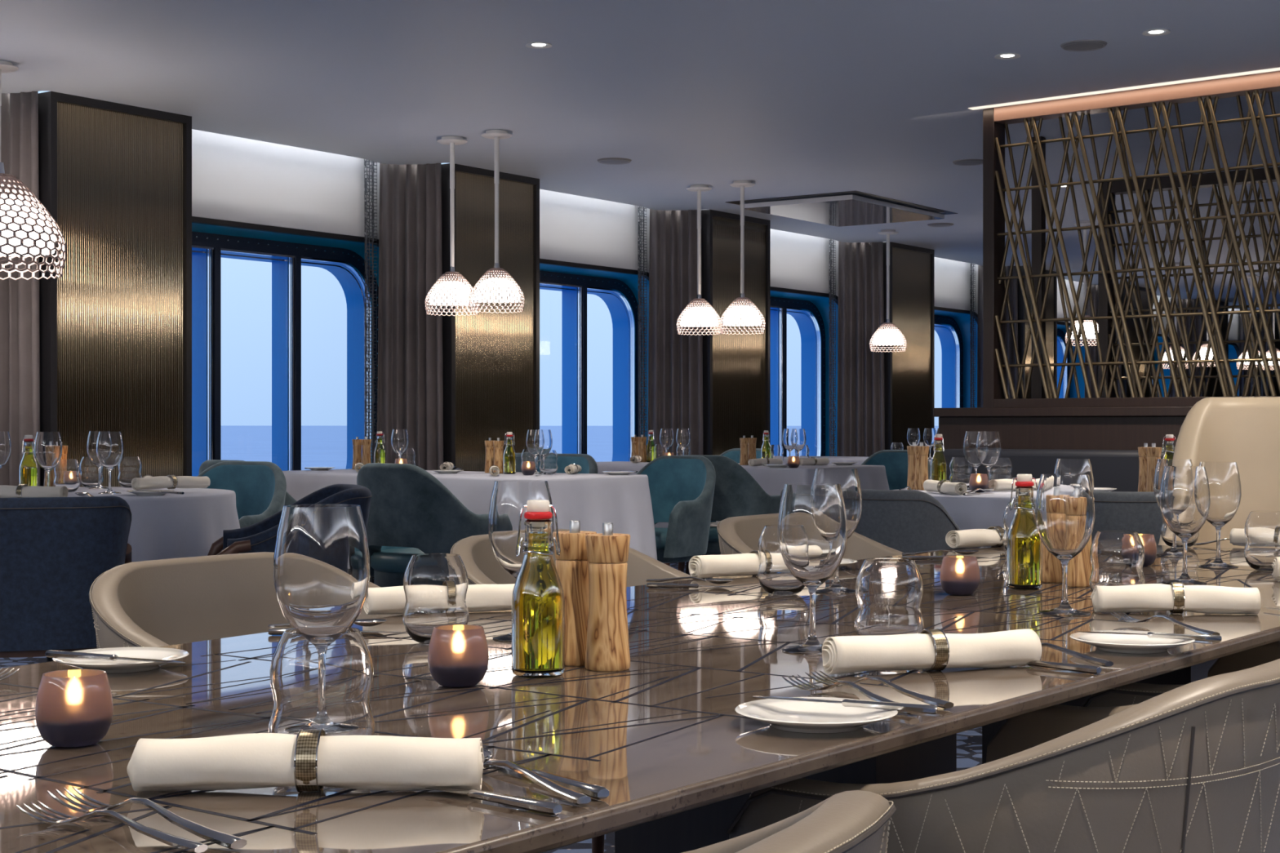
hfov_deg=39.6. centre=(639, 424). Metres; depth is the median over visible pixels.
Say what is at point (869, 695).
fork
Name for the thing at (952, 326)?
window
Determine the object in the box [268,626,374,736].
tumbler
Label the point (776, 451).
tumbler
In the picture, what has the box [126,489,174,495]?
plate
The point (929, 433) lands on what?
wine glass
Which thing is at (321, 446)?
sea
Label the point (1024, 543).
oil bottle
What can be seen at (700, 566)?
rolled napkin
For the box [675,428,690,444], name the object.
wine glass
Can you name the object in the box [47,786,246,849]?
fork
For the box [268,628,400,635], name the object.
knife
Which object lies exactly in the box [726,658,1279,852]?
tub chair
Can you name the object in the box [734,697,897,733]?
plate
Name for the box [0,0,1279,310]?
ceiling
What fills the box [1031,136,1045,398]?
slim post
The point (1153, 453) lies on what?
pepper mill
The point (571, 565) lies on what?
pepper mill
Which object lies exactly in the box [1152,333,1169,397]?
window
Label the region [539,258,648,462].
window
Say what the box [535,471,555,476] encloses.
fork
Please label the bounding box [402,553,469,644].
tumbler
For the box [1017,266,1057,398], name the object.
column
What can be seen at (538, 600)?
oil bottle
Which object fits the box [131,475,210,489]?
rolled napkin
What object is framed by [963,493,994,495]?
knife
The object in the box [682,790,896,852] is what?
tub chair
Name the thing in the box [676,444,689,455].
tumbler
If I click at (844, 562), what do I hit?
plate
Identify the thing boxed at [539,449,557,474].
tumbler
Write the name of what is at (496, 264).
socket
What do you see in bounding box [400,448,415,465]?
tumbler
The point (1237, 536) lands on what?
rolled napkin
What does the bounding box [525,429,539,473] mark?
wine glass
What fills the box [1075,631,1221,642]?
knife
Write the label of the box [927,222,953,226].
ceiling disc
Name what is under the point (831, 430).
sheer curtain
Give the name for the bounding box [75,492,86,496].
bowl
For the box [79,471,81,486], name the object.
candle holder
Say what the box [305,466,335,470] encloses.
plate
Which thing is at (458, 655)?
candle holder
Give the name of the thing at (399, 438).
wine glass
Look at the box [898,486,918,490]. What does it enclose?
fork
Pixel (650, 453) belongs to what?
oil bottle
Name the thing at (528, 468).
candle holder
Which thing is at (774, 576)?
tumbler
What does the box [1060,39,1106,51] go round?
ceiling disc
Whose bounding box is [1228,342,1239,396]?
window
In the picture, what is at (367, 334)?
sheer curtain
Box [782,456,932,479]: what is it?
tablecloth
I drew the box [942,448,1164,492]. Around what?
banquette
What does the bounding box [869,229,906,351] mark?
pendant lamp
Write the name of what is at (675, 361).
curtain
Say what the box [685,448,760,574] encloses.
velvet chair
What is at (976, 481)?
candle holder
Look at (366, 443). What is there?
pepper mill
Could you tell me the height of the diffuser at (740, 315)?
0.128 m
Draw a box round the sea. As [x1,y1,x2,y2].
[221,425,938,470]
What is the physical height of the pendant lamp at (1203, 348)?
1.013 m
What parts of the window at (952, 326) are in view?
frame, edge trim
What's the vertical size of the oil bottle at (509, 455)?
0.210 m
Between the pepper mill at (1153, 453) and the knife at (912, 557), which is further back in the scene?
the pepper mill at (1153, 453)
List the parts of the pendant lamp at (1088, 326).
lamp shade, rod, ceiling plate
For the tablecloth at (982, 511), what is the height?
0.460 m
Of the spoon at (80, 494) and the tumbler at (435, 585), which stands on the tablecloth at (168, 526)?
the spoon at (80, 494)
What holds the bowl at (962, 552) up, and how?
on the spoon at (961, 552)
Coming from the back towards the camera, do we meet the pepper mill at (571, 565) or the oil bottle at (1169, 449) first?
the oil bottle at (1169, 449)
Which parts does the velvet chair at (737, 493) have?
leg, seat, seat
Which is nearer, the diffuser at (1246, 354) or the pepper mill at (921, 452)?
the pepper mill at (921, 452)
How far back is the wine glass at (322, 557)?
1.69 m
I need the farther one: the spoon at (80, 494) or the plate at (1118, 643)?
the spoon at (80, 494)
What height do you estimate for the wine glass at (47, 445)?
0.221 m
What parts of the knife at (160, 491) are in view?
handle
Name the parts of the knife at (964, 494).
handle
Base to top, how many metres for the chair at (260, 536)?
0.816 m
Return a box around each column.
[38,91,191,487]
[440,163,539,471]
[701,209,770,555]
[883,241,934,457]
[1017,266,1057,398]
[1120,284,1152,397]
[1202,300,1228,396]
[1268,311,1279,395]
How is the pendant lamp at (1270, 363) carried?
hanging from the ceiling
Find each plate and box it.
[52,647,188,673]
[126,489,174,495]
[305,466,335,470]
[431,470,463,473]
[603,471,634,475]
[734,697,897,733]
[763,464,787,467]
[831,462,856,465]
[838,558,857,568]
[1069,630,1195,653]
[1093,487,1116,491]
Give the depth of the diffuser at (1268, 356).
19.41 m
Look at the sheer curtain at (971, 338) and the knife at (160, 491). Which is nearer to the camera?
the knife at (160, 491)
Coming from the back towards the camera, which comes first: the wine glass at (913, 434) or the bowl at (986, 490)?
the wine glass at (913, 434)
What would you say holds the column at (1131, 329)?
on the floor
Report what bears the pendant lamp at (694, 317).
hanging from the ceiling
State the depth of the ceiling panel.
12.94 m
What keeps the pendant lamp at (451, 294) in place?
hanging from the ceiling
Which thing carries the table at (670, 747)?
on the floor
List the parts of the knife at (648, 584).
handle, blade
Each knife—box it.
[44,649,185,663]
[142,490,184,494]
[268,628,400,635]
[425,786,562,815]
[488,758,608,799]
[646,582,749,587]
[752,695,937,714]
[901,555,986,559]
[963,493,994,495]
[1026,660,1101,674]
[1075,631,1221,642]
[1263,607,1279,609]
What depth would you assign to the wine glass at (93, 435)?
6.80 m
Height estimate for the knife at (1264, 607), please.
0.009 m
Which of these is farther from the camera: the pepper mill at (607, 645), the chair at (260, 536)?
the chair at (260, 536)
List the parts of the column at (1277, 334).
frame, ribbed panel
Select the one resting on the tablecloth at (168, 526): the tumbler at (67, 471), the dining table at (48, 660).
the tumbler at (67, 471)
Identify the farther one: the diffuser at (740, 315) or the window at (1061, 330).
the window at (1061, 330)
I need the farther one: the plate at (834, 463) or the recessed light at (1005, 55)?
the plate at (834, 463)
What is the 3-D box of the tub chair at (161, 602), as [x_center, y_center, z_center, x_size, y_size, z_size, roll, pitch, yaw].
[-0.585,0.627,3.003,0.530,0.787,0.647,0,0,35]
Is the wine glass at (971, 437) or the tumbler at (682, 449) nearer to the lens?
the wine glass at (971, 437)
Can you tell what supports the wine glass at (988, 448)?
on the tablecloth at (982, 511)
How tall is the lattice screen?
1.515 m
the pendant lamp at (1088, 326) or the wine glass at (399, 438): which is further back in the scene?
the pendant lamp at (1088, 326)
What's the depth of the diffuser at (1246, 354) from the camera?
18.92 m
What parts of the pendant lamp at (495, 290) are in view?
lamp shade, ceiling plate, rod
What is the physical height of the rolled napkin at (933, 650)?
0.051 m
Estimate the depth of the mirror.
10.60 m
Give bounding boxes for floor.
[0,561,982,852]
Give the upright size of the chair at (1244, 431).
1.095 m
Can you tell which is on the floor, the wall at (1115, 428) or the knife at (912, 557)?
the wall at (1115, 428)
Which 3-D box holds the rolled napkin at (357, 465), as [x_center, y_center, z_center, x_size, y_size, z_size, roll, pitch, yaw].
[-1.450,0.221,9.197,0.052,0.051,0.251,0,0,-7]
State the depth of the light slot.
8.45 m
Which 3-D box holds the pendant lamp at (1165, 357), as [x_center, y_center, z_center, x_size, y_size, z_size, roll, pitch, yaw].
[5.303,-1.077,17.600,0.306,1.045,0.305,0,0,6]
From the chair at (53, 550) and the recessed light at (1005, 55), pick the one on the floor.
the chair at (53, 550)
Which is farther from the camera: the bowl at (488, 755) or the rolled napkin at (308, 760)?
the bowl at (488, 755)
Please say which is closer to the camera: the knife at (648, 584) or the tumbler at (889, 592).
the tumbler at (889, 592)
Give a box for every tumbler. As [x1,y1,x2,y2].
[53,458,79,492]
[79,456,103,487]
[117,456,142,487]
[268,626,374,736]
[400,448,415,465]
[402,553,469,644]
[520,448,538,471]
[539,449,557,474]
[653,444,667,459]
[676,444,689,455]
[757,524,804,595]
[768,444,783,460]
[795,444,808,457]
[854,558,924,635]
[890,442,903,449]
[949,457,973,488]
[989,457,1013,480]
[1002,502,1035,550]
[1088,530,1145,592]
[1160,513,1199,547]
[1244,511,1279,570]
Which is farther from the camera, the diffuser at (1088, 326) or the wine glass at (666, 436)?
the diffuser at (1088, 326)
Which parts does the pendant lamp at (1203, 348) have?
lamp shade, rod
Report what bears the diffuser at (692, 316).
attached to the pendant lamp at (694, 317)
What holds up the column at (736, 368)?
on the floor
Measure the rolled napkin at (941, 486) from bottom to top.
0.051 m
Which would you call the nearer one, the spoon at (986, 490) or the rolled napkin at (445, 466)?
the spoon at (986, 490)
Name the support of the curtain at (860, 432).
hanging from the ceiling
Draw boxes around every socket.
[0,162,4,173]
[449,266,454,271]
[493,262,499,267]
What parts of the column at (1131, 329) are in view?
ribbed panel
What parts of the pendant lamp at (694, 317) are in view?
lamp shade, rod, ceiling plate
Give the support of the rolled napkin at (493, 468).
on the tablecloth at (593, 500)
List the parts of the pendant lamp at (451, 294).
lamp shade, rod, ceiling plate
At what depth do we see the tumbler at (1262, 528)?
3.63 m
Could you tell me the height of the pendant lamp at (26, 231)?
0.941 m
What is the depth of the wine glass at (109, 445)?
6.32 m
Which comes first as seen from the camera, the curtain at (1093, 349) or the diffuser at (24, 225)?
the diffuser at (24, 225)
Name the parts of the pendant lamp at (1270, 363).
lamp shade, rod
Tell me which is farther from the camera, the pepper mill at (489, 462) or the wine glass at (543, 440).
the pepper mill at (489, 462)
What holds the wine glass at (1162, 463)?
on the table at (670, 747)
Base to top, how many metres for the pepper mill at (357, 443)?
0.179 m
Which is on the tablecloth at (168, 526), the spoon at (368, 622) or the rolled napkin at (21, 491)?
the rolled napkin at (21, 491)
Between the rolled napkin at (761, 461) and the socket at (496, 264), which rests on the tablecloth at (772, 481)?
the rolled napkin at (761, 461)
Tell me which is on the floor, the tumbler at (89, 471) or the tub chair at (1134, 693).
the tub chair at (1134, 693)
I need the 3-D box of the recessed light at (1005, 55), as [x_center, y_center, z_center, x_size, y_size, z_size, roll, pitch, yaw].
[1.592,-1.597,7.702,0.112,0.005,0.112,0,0,35]
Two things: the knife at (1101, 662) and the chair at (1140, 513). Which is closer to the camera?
the knife at (1101, 662)
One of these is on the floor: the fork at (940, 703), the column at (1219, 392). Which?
the column at (1219, 392)
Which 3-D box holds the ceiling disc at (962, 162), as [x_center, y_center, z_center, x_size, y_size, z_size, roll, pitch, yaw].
[2.004,-1.594,10.804,0.210,0.012,0.210,0,0,35]
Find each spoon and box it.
[75,492,93,496]
[268,618,386,628]
[483,749,591,804]
[645,576,733,584]
[902,549,978,555]
[965,488,994,493]
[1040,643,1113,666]
[1194,537,1229,546]
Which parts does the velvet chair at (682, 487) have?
seat, seat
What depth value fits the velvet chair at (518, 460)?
10.15 m
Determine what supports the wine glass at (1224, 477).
on the table at (670, 747)
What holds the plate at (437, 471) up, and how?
on the tablecloth at (593, 500)
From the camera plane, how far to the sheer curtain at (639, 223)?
13.27 m
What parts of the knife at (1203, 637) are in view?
blade, handle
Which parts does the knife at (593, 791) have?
blade, handle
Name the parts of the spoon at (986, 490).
handle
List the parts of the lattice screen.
post, rail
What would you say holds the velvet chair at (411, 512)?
on the floor
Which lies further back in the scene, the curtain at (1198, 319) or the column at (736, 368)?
the curtain at (1198, 319)
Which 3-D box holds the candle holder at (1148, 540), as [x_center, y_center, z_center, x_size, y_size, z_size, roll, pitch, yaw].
[1.060,0.266,3.772,0.070,0.066,0.070,0,0,-7]
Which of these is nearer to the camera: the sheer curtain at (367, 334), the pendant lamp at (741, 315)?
the sheer curtain at (367, 334)
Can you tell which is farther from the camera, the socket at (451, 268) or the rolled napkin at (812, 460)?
the rolled napkin at (812, 460)
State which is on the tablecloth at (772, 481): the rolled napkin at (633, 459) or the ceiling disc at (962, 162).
the rolled napkin at (633, 459)
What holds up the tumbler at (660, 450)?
on the tablecloth at (772, 481)
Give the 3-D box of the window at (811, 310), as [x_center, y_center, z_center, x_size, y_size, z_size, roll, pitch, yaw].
[1.097,-0.263,15.235,0.432,2.325,2.720,0,0,35]
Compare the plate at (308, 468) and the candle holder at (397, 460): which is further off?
the plate at (308, 468)
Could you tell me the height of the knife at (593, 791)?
0.009 m
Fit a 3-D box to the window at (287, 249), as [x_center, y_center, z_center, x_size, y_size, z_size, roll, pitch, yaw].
[-2.248,-0.263,10.546,0.432,2.325,2.720,0,0,35]
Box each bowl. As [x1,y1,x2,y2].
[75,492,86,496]
[354,618,386,626]
[483,749,493,762]
[704,578,733,584]
[954,550,978,555]
[981,488,994,492]
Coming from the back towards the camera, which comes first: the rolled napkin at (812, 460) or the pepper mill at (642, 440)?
the pepper mill at (642, 440)
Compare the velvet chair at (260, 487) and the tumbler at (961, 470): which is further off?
the velvet chair at (260, 487)
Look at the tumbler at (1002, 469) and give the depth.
6.73 m
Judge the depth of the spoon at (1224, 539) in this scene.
4.39 m
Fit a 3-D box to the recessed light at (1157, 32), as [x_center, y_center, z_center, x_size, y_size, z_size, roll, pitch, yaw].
[2.101,-1.597,7.236,0.112,0.005,0.112,0,0,35]
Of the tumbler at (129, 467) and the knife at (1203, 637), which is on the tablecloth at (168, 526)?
the tumbler at (129, 467)
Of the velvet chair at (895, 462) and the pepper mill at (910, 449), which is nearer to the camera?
the pepper mill at (910, 449)
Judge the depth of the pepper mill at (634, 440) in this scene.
11.70 m
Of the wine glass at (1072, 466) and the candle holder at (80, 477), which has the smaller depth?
the wine glass at (1072, 466)
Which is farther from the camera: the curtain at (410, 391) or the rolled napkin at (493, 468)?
the curtain at (410, 391)
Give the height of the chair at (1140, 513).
0.816 m
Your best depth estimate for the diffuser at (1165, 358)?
17.53 m
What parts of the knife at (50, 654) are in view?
handle, blade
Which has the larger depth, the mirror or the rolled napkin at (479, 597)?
the mirror
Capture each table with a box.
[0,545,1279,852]
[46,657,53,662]
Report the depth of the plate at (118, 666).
2.20 m
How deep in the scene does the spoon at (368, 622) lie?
2.60 m
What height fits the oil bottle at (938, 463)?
0.210 m
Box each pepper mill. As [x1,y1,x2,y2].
[44,468,53,486]
[53,441,67,486]
[351,436,361,469]
[361,436,371,465]
[484,437,493,472]
[493,437,504,473]
[552,520,596,666]
[585,522,630,671]
[631,435,638,457]
[638,435,646,462]
[739,435,748,465]
[747,435,756,459]
[906,442,919,489]
[914,442,928,490]
[1042,543,1062,582]
[1066,497,1093,586]
[1137,443,1147,492]
[1145,443,1161,492]
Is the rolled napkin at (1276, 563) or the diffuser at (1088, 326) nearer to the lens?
the rolled napkin at (1276, 563)
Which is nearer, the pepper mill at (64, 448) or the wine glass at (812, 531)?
the wine glass at (812, 531)
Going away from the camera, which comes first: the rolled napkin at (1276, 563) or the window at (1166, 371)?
the rolled napkin at (1276, 563)
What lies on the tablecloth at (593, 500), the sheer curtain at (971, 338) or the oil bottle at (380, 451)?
the oil bottle at (380, 451)
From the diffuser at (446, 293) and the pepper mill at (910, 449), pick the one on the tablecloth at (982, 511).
the pepper mill at (910, 449)
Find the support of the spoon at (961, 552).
on the table at (670, 747)
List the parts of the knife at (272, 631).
handle, blade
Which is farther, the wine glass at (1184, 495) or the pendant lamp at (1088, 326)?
the pendant lamp at (1088, 326)
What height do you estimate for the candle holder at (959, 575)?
0.066 m
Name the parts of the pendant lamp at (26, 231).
rod, ceiling plate, lamp shade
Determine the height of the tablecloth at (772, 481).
0.460 m
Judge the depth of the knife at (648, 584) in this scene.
3.25 m
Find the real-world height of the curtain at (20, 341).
2.630 m
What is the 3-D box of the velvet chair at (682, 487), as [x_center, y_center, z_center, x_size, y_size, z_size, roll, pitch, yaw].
[0.092,0.591,9.118,0.558,0.858,0.534,0,0,35]
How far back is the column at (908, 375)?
15.90 m
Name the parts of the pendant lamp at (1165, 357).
lamp shade, rod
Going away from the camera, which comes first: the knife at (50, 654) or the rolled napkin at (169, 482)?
the knife at (50, 654)
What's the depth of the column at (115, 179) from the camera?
8.88 m
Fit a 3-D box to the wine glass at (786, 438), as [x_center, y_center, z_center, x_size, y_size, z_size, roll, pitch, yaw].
[0.917,0.135,10.872,0.093,0.221,0.093,0,0,38]
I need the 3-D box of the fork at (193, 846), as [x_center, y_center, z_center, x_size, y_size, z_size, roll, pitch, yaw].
[-0.385,0.290,1.294,0.196,0.018,0.024,0,0,35]
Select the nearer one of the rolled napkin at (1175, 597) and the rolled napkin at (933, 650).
the rolled napkin at (933, 650)
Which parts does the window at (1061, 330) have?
frame, edge trim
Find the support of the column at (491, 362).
on the floor
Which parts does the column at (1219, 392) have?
ribbed panel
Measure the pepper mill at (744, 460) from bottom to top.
0.179 m
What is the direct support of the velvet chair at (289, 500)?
on the floor
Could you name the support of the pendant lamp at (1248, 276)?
hanging from the ceiling
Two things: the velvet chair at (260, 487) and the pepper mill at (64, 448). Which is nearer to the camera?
the pepper mill at (64, 448)
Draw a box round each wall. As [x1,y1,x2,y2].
[191,128,1239,581]
[933,406,1192,450]
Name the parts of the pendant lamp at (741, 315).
rod, lamp shade, ceiling plate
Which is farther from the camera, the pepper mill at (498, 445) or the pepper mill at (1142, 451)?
the pepper mill at (498, 445)
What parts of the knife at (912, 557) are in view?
handle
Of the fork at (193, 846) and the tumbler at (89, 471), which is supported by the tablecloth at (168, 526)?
the tumbler at (89, 471)
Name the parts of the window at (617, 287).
edge trim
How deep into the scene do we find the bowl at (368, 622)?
2.60 m
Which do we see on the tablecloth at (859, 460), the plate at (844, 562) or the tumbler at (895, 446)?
the tumbler at (895, 446)
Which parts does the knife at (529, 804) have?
blade, handle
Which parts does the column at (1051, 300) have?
ribbed panel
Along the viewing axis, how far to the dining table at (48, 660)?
6.37 m
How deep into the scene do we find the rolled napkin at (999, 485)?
6.52 m
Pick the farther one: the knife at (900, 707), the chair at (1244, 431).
the chair at (1244, 431)
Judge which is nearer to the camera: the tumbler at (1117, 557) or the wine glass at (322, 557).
the wine glass at (322, 557)
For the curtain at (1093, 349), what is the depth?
20.32 m
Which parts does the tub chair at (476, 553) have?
leg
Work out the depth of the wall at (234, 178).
10.95 m
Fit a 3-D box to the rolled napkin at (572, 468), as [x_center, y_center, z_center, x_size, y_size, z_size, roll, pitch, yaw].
[-0.336,0.221,8.890,0.052,0.051,0.251,0,0,7]
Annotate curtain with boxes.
[0,91,39,486]
[364,159,377,583]
[377,163,443,470]
[637,205,646,452]
[647,208,703,455]
[829,239,835,456]
[836,240,884,457]
[969,262,975,408]
[977,265,1018,407]
[1084,284,1121,398]
[1169,297,1203,396]
[1239,312,1269,396]
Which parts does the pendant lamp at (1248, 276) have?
lamp shade, rod, ceiling plate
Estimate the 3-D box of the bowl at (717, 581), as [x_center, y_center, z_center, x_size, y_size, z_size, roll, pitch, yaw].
[0.147,0.292,3.302,0.057,0.010,0.037,0,0,26]
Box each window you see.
[191,216,378,476]
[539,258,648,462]
[770,286,838,457]
[934,306,977,408]
[1057,321,1084,398]
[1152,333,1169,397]
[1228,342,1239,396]
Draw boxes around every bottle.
[19,435,38,486]
[373,431,385,463]
[502,431,515,474]
[511,499,564,677]
[645,430,655,462]
[760,430,770,458]
[930,434,946,481]
[1006,474,1042,589]
[1162,434,1176,458]
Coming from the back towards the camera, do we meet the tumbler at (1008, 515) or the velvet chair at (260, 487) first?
the velvet chair at (260, 487)
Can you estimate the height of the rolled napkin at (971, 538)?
0.051 m
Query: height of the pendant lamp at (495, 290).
0.984 m
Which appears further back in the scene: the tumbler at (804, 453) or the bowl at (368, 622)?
the tumbler at (804, 453)
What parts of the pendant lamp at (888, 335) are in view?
rod, lamp shade, ceiling plate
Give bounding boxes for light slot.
[968,67,1279,110]
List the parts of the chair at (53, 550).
seat frame, leg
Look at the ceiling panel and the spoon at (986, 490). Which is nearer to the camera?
the spoon at (986, 490)
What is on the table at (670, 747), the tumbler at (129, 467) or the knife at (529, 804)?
the knife at (529, 804)
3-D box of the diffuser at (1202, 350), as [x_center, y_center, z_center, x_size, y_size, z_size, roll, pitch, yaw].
[5.719,-0.708,17.900,0.258,0.128,0.258,0,0,33]
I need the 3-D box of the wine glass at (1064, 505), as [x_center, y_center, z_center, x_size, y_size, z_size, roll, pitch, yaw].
[0.674,0.189,2.823,0.093,0.221,0.093,0,0,-45]
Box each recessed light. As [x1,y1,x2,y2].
[525,41,551,48]
[994,53,1020,59]
[1142,28,1170,35]
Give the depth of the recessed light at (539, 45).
7.49 m
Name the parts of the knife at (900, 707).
blade, handle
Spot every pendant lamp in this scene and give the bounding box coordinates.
[0,60,66,279]
[424,135,479,315]
[468,129,524,313]
[675,184,721,335]
[719,180,765,334]
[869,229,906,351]
[1065,220,1097,346]
[1162,262,1188,368]
[1191,266,1215,366]
[1235,274,1264,369]
[1262,278,1279,370]
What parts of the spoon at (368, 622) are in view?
handle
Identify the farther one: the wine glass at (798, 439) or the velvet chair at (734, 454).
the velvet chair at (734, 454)
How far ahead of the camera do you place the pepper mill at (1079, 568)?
3.28 m
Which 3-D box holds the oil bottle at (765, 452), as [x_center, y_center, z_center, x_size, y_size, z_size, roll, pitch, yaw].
[0.792,0.141,11.162,0.064,0.210,0.064,0,0,-33]
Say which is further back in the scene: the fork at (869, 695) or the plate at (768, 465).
the plate at (768, 465)
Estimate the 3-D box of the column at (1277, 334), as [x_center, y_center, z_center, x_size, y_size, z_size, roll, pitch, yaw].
[8.945,-0.290,25.421,0.460,2.620,0.860,0,0,35]
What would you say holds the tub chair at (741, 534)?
on the floor
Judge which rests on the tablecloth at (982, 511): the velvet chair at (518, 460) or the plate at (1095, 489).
the plate at (1095, 489)
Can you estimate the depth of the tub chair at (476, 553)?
3.77 m
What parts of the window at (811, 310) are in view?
edge trim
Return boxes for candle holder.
[35,669,113,746]
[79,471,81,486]
[394,458,407,463]
[427,624,488,687]
[521,461,535,475]
[664,452,674,455]
[787,456,799,467]
[939,555,980,595]
[968,473,988,492]
[1138,533,1156,566]
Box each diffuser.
[0,195,55,256]
[429,281,474,306]
[473,277,519,302]
[680,306,718,326]
[723,305,761,325]
[872,328,903,345]
[1071,321,1097,338]
[1162,350,1186,360]
[1197,347,1213,359]
[1239,352,1262,364]
[1266,353,1279,364]
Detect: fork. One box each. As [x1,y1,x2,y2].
[0,667,19,681]
[16,800,207,852]
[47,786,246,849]
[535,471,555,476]
[781,674,916,715]
[804,671,953,708]
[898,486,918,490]
[1110,612,1219,635]
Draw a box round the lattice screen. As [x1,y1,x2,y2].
[982,71,1279,407]
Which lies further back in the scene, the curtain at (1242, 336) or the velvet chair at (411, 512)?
the curtain at (1242, 336)
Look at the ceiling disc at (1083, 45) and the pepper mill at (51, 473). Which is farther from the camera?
the ceiling disc at (1083, 45)
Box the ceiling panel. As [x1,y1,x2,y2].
[725,191,957,226]
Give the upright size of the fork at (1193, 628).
0.020 m
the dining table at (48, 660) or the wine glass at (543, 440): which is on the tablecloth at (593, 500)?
the wine glass at (543, 440)
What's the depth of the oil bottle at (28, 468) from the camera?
6.28 m
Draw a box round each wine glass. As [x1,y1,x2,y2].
[0,431,11,468]
[34,431,62,486]
[86,431,109,488]
[96,431,123,493]
[273,504,369,628]
[391,429,408,458]
[488,480,554,641]
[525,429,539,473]
[533,429,552,474]
[659,428,674,448]
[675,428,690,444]
[777,483,847,654]
[782,428,794,464]
[791,428,806,457]
[812,468,862,593]
[906,428,919,445]
[923,428,936,460]
[963,431,982,489]
[976,431,1001,488]
[1035,473,1094,616]
[1053,458,1093,492]
[1153,458,1192,556]
[1159,466,1210,584]
[1198,462,1241,568]
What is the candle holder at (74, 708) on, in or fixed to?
on the table at (670, 747)
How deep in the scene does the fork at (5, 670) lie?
2.07 m
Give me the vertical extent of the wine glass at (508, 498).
0.221 m
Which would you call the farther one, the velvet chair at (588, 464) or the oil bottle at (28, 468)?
the velvet chair at (588, 464)
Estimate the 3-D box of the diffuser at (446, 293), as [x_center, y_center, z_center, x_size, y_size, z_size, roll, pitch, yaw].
[-1.046,-0.735,9.909,0.258,0.128,0.258,0,0,17]
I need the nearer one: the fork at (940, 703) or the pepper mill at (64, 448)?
the fork at (940, 703)
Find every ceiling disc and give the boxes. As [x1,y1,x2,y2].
[597,157,631,164]
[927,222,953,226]
[952,159,982,165]
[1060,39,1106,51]
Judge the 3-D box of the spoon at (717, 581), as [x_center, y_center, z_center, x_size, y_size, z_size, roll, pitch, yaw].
[0.093,0.291,3.328,0.176,0.014,0.037,0,0,26]
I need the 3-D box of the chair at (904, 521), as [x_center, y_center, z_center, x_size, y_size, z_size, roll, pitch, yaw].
[0.778,0.613,5.861,0.597,0.816,0.550,0,0,35]
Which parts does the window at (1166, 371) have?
edge trim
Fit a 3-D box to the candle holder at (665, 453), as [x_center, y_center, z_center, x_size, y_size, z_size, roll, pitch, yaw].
[0.188,0.212,11.418,0.070,0.066,0.070,0,0,-42]
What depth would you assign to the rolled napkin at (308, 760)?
1.43 m
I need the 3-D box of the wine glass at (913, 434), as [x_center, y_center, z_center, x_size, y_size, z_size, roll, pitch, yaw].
[1.919,0.135,12.465,0.093,0.221,0.093,0,0,37]
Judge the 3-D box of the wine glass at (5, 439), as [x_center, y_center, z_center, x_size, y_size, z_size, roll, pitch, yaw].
[-2.377,0.135,6.583,0.093,0.221,0.093,0,0,-29]
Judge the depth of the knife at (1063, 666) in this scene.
2.16 m
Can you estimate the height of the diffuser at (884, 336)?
0.128 m
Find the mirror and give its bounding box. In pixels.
[1097,166,1279,397]
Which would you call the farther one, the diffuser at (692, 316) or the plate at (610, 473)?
the diffuser at (692, 316)
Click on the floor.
(969, 743)
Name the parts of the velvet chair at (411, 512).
seat, seat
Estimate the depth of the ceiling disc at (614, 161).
10.73 m
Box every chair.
[0,495,132,657]
[88,551,402,648]
[196,461,286,528]
[198,459,296,506]
[207,484,372,555]
[356,462,488,587]
[449,528,693,852]
[515,453,539,472]
[537,453,598,473]
[635,455,715,566]
[677,454,780,572]
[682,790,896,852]
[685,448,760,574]
[716,513,903,559]
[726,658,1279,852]
[779,488,961,552]
[860,449,930,489]
[1082,640,1279,706]
[1091,491,1162,545]
[1158,396,1279,548]
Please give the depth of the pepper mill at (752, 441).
10.87 m
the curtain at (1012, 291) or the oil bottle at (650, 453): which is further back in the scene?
the curtain at (1012, 291)
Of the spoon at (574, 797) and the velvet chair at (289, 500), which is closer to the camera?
the spoon at (574, 797)
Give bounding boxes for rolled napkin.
[0,484,67,497]
[126,728,484,792]
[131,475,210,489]
[354,462,364,472]
[363,583,515,614]
[440,462,453,470]
[488,465,499,475]
[564,463,582,474]
[629,455,641,462]
[688,551,759,578]
[747,457,782,466]
[799,457,829,465]
[822,628,1041,674]
[923,480,967,495]
[945,525,1004,547]
[988,477,1039,491]
[1090,582,1261,614]
[1229,528,1246,546]
[1271,556,1279,580]
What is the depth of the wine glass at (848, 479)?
3.16 m
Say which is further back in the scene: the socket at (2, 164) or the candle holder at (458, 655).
the socket at (2, 164)
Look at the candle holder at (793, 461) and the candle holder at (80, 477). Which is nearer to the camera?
the candle holder at (80, 477)
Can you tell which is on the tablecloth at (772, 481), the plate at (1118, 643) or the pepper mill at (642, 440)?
the pepper mill at (642, 440)
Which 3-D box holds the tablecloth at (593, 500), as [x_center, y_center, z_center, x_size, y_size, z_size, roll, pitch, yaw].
[-1.031,0.476,8.954,2.190,0.460,1.018,0,0,35]
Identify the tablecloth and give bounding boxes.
[66,486,239,562]
[282,468,657,559]
[595,461,888,528]
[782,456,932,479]
[906,488,1036,529]
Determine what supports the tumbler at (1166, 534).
on the table at (670, 747)
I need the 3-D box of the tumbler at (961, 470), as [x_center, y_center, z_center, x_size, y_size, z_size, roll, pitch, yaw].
[1.232,0.185,6.821,0.091,0.120,0.091,0,0,41]

